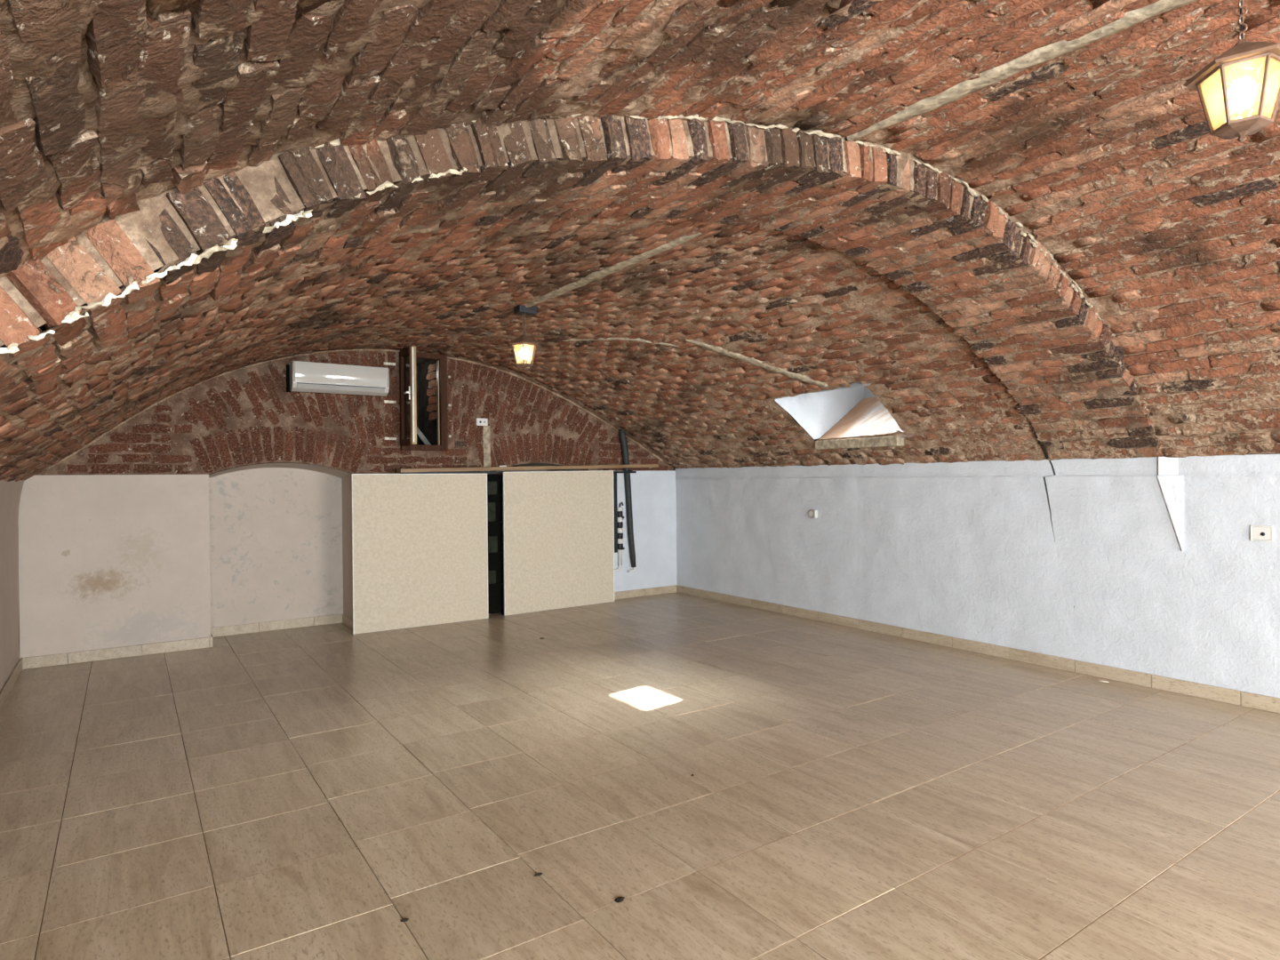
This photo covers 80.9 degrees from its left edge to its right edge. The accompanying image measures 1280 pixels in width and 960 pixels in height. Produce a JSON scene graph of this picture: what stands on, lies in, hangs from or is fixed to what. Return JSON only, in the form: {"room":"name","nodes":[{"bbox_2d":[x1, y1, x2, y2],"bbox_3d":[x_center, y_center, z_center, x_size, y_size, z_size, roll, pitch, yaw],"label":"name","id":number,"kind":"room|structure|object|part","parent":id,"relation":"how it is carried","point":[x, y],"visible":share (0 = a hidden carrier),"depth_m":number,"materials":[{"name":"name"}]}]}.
{"room":"underground chamber","nodes":[
{"label":"underground chamber","id":0,"kind":"room"},
{"bbox_2d":[0,480,23,692],"bbox_3d":[-1.033,0.638,0.431,0.057,1.400,11.880,-1,0,-34],"label":"wall","id":1,"kind":"structure","parent":0,"point":[10,492],"depth_m":4.86,"materials":[{"name":"paint"}]},
{"bbox_2d":[0,657,23,710],"bbox_3d":[-3.018,1.302,3.321,0.014,0.082,4.892,-1,0,-34],"label":"baseboard","id":2,"kind":"structure","parent":1,"relation":"attached to","point":[8,686],"depth_m":4.80,"materials":[{"name":"tile"}]},
{"bbox_2d":[17,348,676,663],"bbox_3d":[-2.124,0.041,7.164,5.860,2.559,0.434,-1,0,-34],"label":"wall","id":3,"kind":"structure","parent":0,"point":[130,538],"depth_m":6.40,"materials":[{"name":"paint"}]},
{"bbox_2d":[286,360,389,396],"bbox_3d":[-2.600,-0.870,6.491,0.810,0.245,0.203,-1,0,-34],"label":"air conditioner","id":4,"kind":"object","parent":3,"relation":"attached to","point":[300,376],"visible":1,"depth_m":6.40,"materials":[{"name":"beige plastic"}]},
{"bbox_3d":[-2.969,-0.858,6.341,0.032,0.230,0.035,-1,0,-34],"label":"mounting plate","id":5,"kind":"part","parent":4,"relation":"part of","materials":[{"name":"black plastic"}]},
{"bbox_3d":[-2.547,-0.902,6.428,0.776,0.170,0.028,-1,0,-34],"label":"panel","id":6,"kind":"part","parent":4,"relation":"part of","materials":[{"name":"white plastic"}]},
{"bbox_2d":[22,584,676,669],"bbox_3d":[-2.110,1.279,7.163,5.832,0.082,0.445,-1,0,-34],"label":"baseboard","id":7,"kind":"structure","parent":3,"relation":"attached to","point":[108,653],"depth_m":5.95,"materials":[{"name":"tile"}]},
{"bbox_2d":[384,345,451,450],"bbox_3d":[-2.168,-0.736,7.136,0.626,0.925,1.134,-1,0,-34],"label":"window","id":8,"kind":"structure","parent":3,"relation":"in","point":[422,375],"depth_m":7.08,"materials":[{"name":"brown wood"}]},
{"bbox_3d":[-2.079,-1.145,6.719,0.054,0.055,0.225,-1,0,-34],"label":"rail","id":9,"kind":"part","parent":8,"relation":"part of","materials":[{"name":"brown wood"}]},
{"bbox_3d":[-2.071,-0.341,6.722,0.054,0.055,0.225,-1,0,-34],"label":"rail","id":10,"kind":"part","parent":8,"relation":"part of","materials":[{"name":"brown wood"}]},
{"bbox_3d":[-2.075,-0.743,6.721,0.008,0.750,0.225,-1,0,-34],"label":"pane","id":11,"kind":"part","parent":8,"relation":"part of","materials":[{"name":"clear glass"}]},
{"bbox_3d":[-2.052,-0.763,6.605,0.036,0.120,0.082,-1,0,-34],"label":"handle","id":12,"kind":"part","parent":8,"relation":"part of","materials":[{"name":"metal"}]},
{"bbox_2d":[416,426,431,445],"bbox_3d":[-2.162,-0.479,7.281,0.402,0.498,0.024,-1,0,-34],"label":"batten","id":13,"kind":"object","parent":8,"relation":"in","point":[420,434],"visible":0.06,"depth_m":7.30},
{"bbox_3d":[-2.020,-0.737,7.007,0.430,0.925,0.075,-1,0,-34],"label":"frame","id":14,"kind":"part","parent":8,"relation":"part of","materials":[{"name":"brown wood"}]},
{"bbox_2d":[475,417,487,425],"bbox_3d":[-1.545,-0.565,7.325,0.112,0.072,0.036,-1,0,-34],"label":"junction box","id":15,"kind":"object","parent":3,"relation":"attached to","point":[478,421],"visible":1,"depth_m":7.31,"materials":[{"name":"white plastic"}]},
{"bbox_2d":[614,502,624,572],"bbox_3d":[-0.241,0.619,8.173,0.149,0.762,0.082,-1,0,-34],"label":"pipe manifold","id":16,"kind":"object","parent":3,"relation":"attached to","point":[620,516],"visible":0.88,"depth_m":8.16,"materials":[{"name":"white plastic"}]},
{"bbox_2d":[619,429,636,572],"bbox_3d":[-0.134,0.225,8.230,0.186,1.578,0.089,-1,0,-34],"label":"hose","id":17,"kind":"object","parent":3,"relation":"attached to","point":[622,435],"visible":0.98,"depth_m":8.21,"materials":[{"name":"grey rubber"}]},
{"bbox_2d":[0,592,1279,959],"bbox_3d":[1.240,1.359,2.268,5.960,0.102,12.350,-1,0,-34],"label":"floor","id":18,"kind":"structure","parent":0,"point":[305,793],"depth_m":3.08,"materials":[{"name":"brown tile"}]},
{"bbox_2d":[400,918,408,921],"bbox_3d":[-0.706,1.322,2.259,0.017,0.006,0.024,0,0,35],"label":"crumb","id":19,"kind":"object","parent":18,"relation":"on","point":[404,919],"visible":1,"depth_m":2.25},
{"bbox_2d":[351,473,488,634],"bbox_3d":[-1.958,0.631,6.783,1.226,1.376,0.020,-1,0,-34],"label":"panel board","id":20,"kind":"object","parent":18,"relation":"on","point":[420,541],"visible":1,"depth_m":6.75,"materials":[{"name":"beige wood"}]},
{"bbox_2d":[487,481,503,615],"bbox_3d":[-1.420,0.664,7.257,0.205,1.300,0.034,-1,0,-34],"label":"rack","id":21,"kind":"object","parent":18,"relation":"on","point":[492,486],"visible":0.64,"depth_m":7.25,"materials":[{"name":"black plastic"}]},
{"bbox_2d":[487,502,495,521],"bbox_3d":[-1.444,0.308,7.242,0.095,0.187,0.031,-1,0,-34],"label":"tray","id":22,"kind":"object","parent":21,"relation":"on","point":[491,506],"depth_m":7.23,"materials":[{"name":"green plastic"}]},
{"bbox_2d":[487,481,496,495],"bbox_3d":[-1.430,0.077,7.252,0.095,0.127,0.031,-1,0,-34],"label":"tray","id":23,"kind":"object","parent":21,"relation":"on","point":[492,486],"depth_m":7.24,"materials":[{"name":"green plastic"}]},
{"bbox_2d":[488,569,495,583],"bbox_3d":[-1.438,0.938,7.244,0.095,0.127,0.031,-1,0,-34],"label":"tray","id":24,"kind":"object","parent":21,"relation":"on","point":[492,574],"depth_m":7.23,"materials":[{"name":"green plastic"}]},
{"bbox_2d":[488,536,497,552],"bbox_3d":[-1.425,0.623,7.254,0.095,0.157,0.031,-1,0,-34],"label":"tray","id":25,"kind":"object","parent":21,"relation":"on","point":[492,540],"depth_m":7.24,"materials":[{"name":"green plastic"}]},
{"bbox_2d":[396,464,658,614],"bbox_3d":[-0.989,0.573,7.515,2.820,1.468,0.126,-1,0,-34],"label":"frame","id":26,"kind":"object","parent":18,"relation":"on","point":[494,560],"visible":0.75,"depth_m":7.30,"materials":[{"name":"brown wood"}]},
{"bbox_3d":[-1.636,0.621,7.142,1.250,1.350,0.008,-1,0,-34],"label":"panel","id":27,"kind":"part","parent":26,"relation":"part of","materials":[{"name":"black"}]},
{"bbox_3d":[-1.096,-0.074,7.502,2.540,0.024,0.026,-1,0,-34],"label":"rail","id":28,"kind":"part","parent":26,"relation":"part of","materials":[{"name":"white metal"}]},
{"bbox_2d":[396,464,658,472],"bbox_3d":[-0.996,-0.121,7.513,2.820,0.080,0.126,-1,0,-34],"label":"beam","id":29,"kind":"structure","parent":26,"relation":"on","point":[436,469],"depth_m":7.32,"materials":[{"name":"brown wood"}]},
{"bbox_3d":[-0.261,0.347,8.072,0.028,0.866,0.026,-1,0,-34],"label":"post","id":30,"kind":"part","parent":26,"relation":"part of","materials":[{"name":"black metal"}]},
{"bbox_2d":[502,470,614,615],"bbox_3d":[-0.801,0.605,7.635,1.285,1.400,0.020,-1,0,-37],"label":"panel board","id":31,"kind":"object","parent":18,"relation":"on","point":[558,536],"visible":1,"depth_m":7.61,"materials":[{"name":"beige wood"}]},
{"bbox_2d":[614,896,624,903],"bbox_3d":[-0.062,1.316,2.359,0.040,0.006,0.023,-1,0,-34],"label":"crumb","id":32,"kind":"object","parent":18,"relation":"on","point":[618,900],"visible":1,"depth_m":2.35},
{"bbox_2d":[0,0,1279,481],"bbox_3d":[1.338,-0.703,2.099,5.925,1.398,11.955,-1,0,-34],"label":"ceiling","id":33,"kind":"structure","parent":0,"point":[1078,120],"depth_m":2.90,"materials":[{"name":"brick"}]},
{"bbox_2d":[508,304,539,369],"bbox_3d":[-0.806,-0.993,5.218,0.236,0.456,0.204,-1,0,-34],"label":"hanging lantern","id":34,"kind":"object","parent":33,"relation":"hanging from","point":[524,342],"visible":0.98,"depth_m":5.19,"materials":[{"name":"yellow glass"}]},
{"bbox_3d":[-0.804,-0.868,5.218,0.186,0.144,0.163,-1,0,-34],"label":"frame","id":35,"kind":"part","parent":34,"relation":"part of","materials":[{"name":"brown metal"}]},
{"bbox_3d":[-0.807,-1.109,5.217,0.020,0.191,0.020,0,0,11],"label":"chain","id":36,"kind":"part","parent":34,"relation":"part of","materials":[{"name":"brown metal"}]},
{"bbox_3d":[-0.804,-0.880,5.218,0.062,0.086,0.062,-1,0,-34],"label":"bulb","id":37,"kind":"part","parent":34,"relation":"part of","materials":[{"name":"white glass"}]},
{"bbox_2d":[0,113,1163,460],"bbox_3d":[0.598,-0.706,3.215,6.092,1.406,0.748,-1,0,-34],"label":"arch","id":38,"kind":"object","parent":33,"relation":"attached to","point":[976,266],"depth_m":2.55,"materials":[{"name":"brick"}]},
{"bbox_2d":[775,382,916,449],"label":"window","id":39,"kind":"structure","parent":33,"relation":"attached to","point":[860,412],"depth_m":6.56,"materials":[{"name":"paint"}]},
{"bbox_3d":[2.215,-0.567,6.465,1.035,0.475,1.534,-1,0,-34],"label":"sill","id":40,"kind":"part","parent":39,"relation":"part of","materials":[{"name":"paint"}]},
{"bbox_2d":[1183,0,1279,142],"bbox_3d":[1.496,-1.096,1.868,0.233,0.508,0.220,-1,0,-34],"label":"hanging lantern","id":41,"kind":"object","parent":33,"relation":"hanging from","point":[1236,73],"visible":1,"depth_m":1.85,"materials":[{"name":"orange glass"}]},
{"bbox_3d":[1.498,-0.946,1.868,0.184,0.144,0.174,-1,0,-34],"label":"frame","id":42,"kind":"part","parent":41,"relation":"part of","materials":[{"name":"brown metal"}]},
{"bbox_3d":[1.495,-1.217,1.867,0.020,0.252,0.020,0,0,11],"label":"chain","id":43,"kind":"part","parent":41,"relation":"part of","materials":[{"name":"brown metal"}]},
{"bbox_2d":[1233,109,1249,119],"bbox_3d":[1.498,-0.899,1.868,0.032,0.034,0.030,-1,0,-34],"label":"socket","id":44,"kind":"object","parent":41,"relation":"attached to","point":[1239,113],"depth_m":1.86,"materials":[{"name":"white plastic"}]},
{"bbox_3d":[1.498,-0.957,1.868,0.062,0.086,0.062,-1,0,-34],"label":"bulb","id":45,"kind":"part","parent":41,"relation":"part of","materials":[{"name":"white glass"}]},
{"bbox_2d":[675,454,1279,698],"bbox_3d":[3.784,0.568,3.753,0.064,1.425,11.925,-1,0,-34],"label":"wall","id":46,"kind":"structure","parent":0,"point":[1153,565],"depth_m":5.25,"materials":[{"name":"white paint"}]},
{"bbox_2d":[0,270,1275,645],"bbox_3d":[1.222,-0.392,2.654,7.020,4.000,13.800,-1,0,-34],"label":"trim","id":47,"kind":"structure","parent":46,"relation":"attached to","point":[155,271],"depth_m":7.54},
{"bbox_2d":[808,509,817,518],"bbox_3d":[1.585,0.312,6.912,0.034,0.088,0.106,-1,0,-34],"label":"wall box","id":48,"kind":"object","parent":46,"relation":"attached to","point":[812,514],"visible":1,"depth_m":6.91,"materials":[{"name":"grey plastic"}]},
{"bbox_2d":[676,584,1279,713],"bbox_3d":[2.478,1.243,5.629,0.014,0.082,7.297,-1,0,-34],"label":"baseboard","id":49,"kind":"structure","parent":46,"relation":"attached to","point":[1268,703],"depth_m":5.25,"materials":[{"name":"tile"}]},
{"bbox_2d":[1250,525,1273,541],"bbox_3d":[3.465,0.297,4.182,0.018,0.084,0.100,-1,0,-34],"label":"switch plate","id":50,"kind":"object","parent":46,"relation":"attached to","point":[1258,532],"visible":1,"depth_m":4.18,"materials":[{"name":"white plastic"}]}
]}

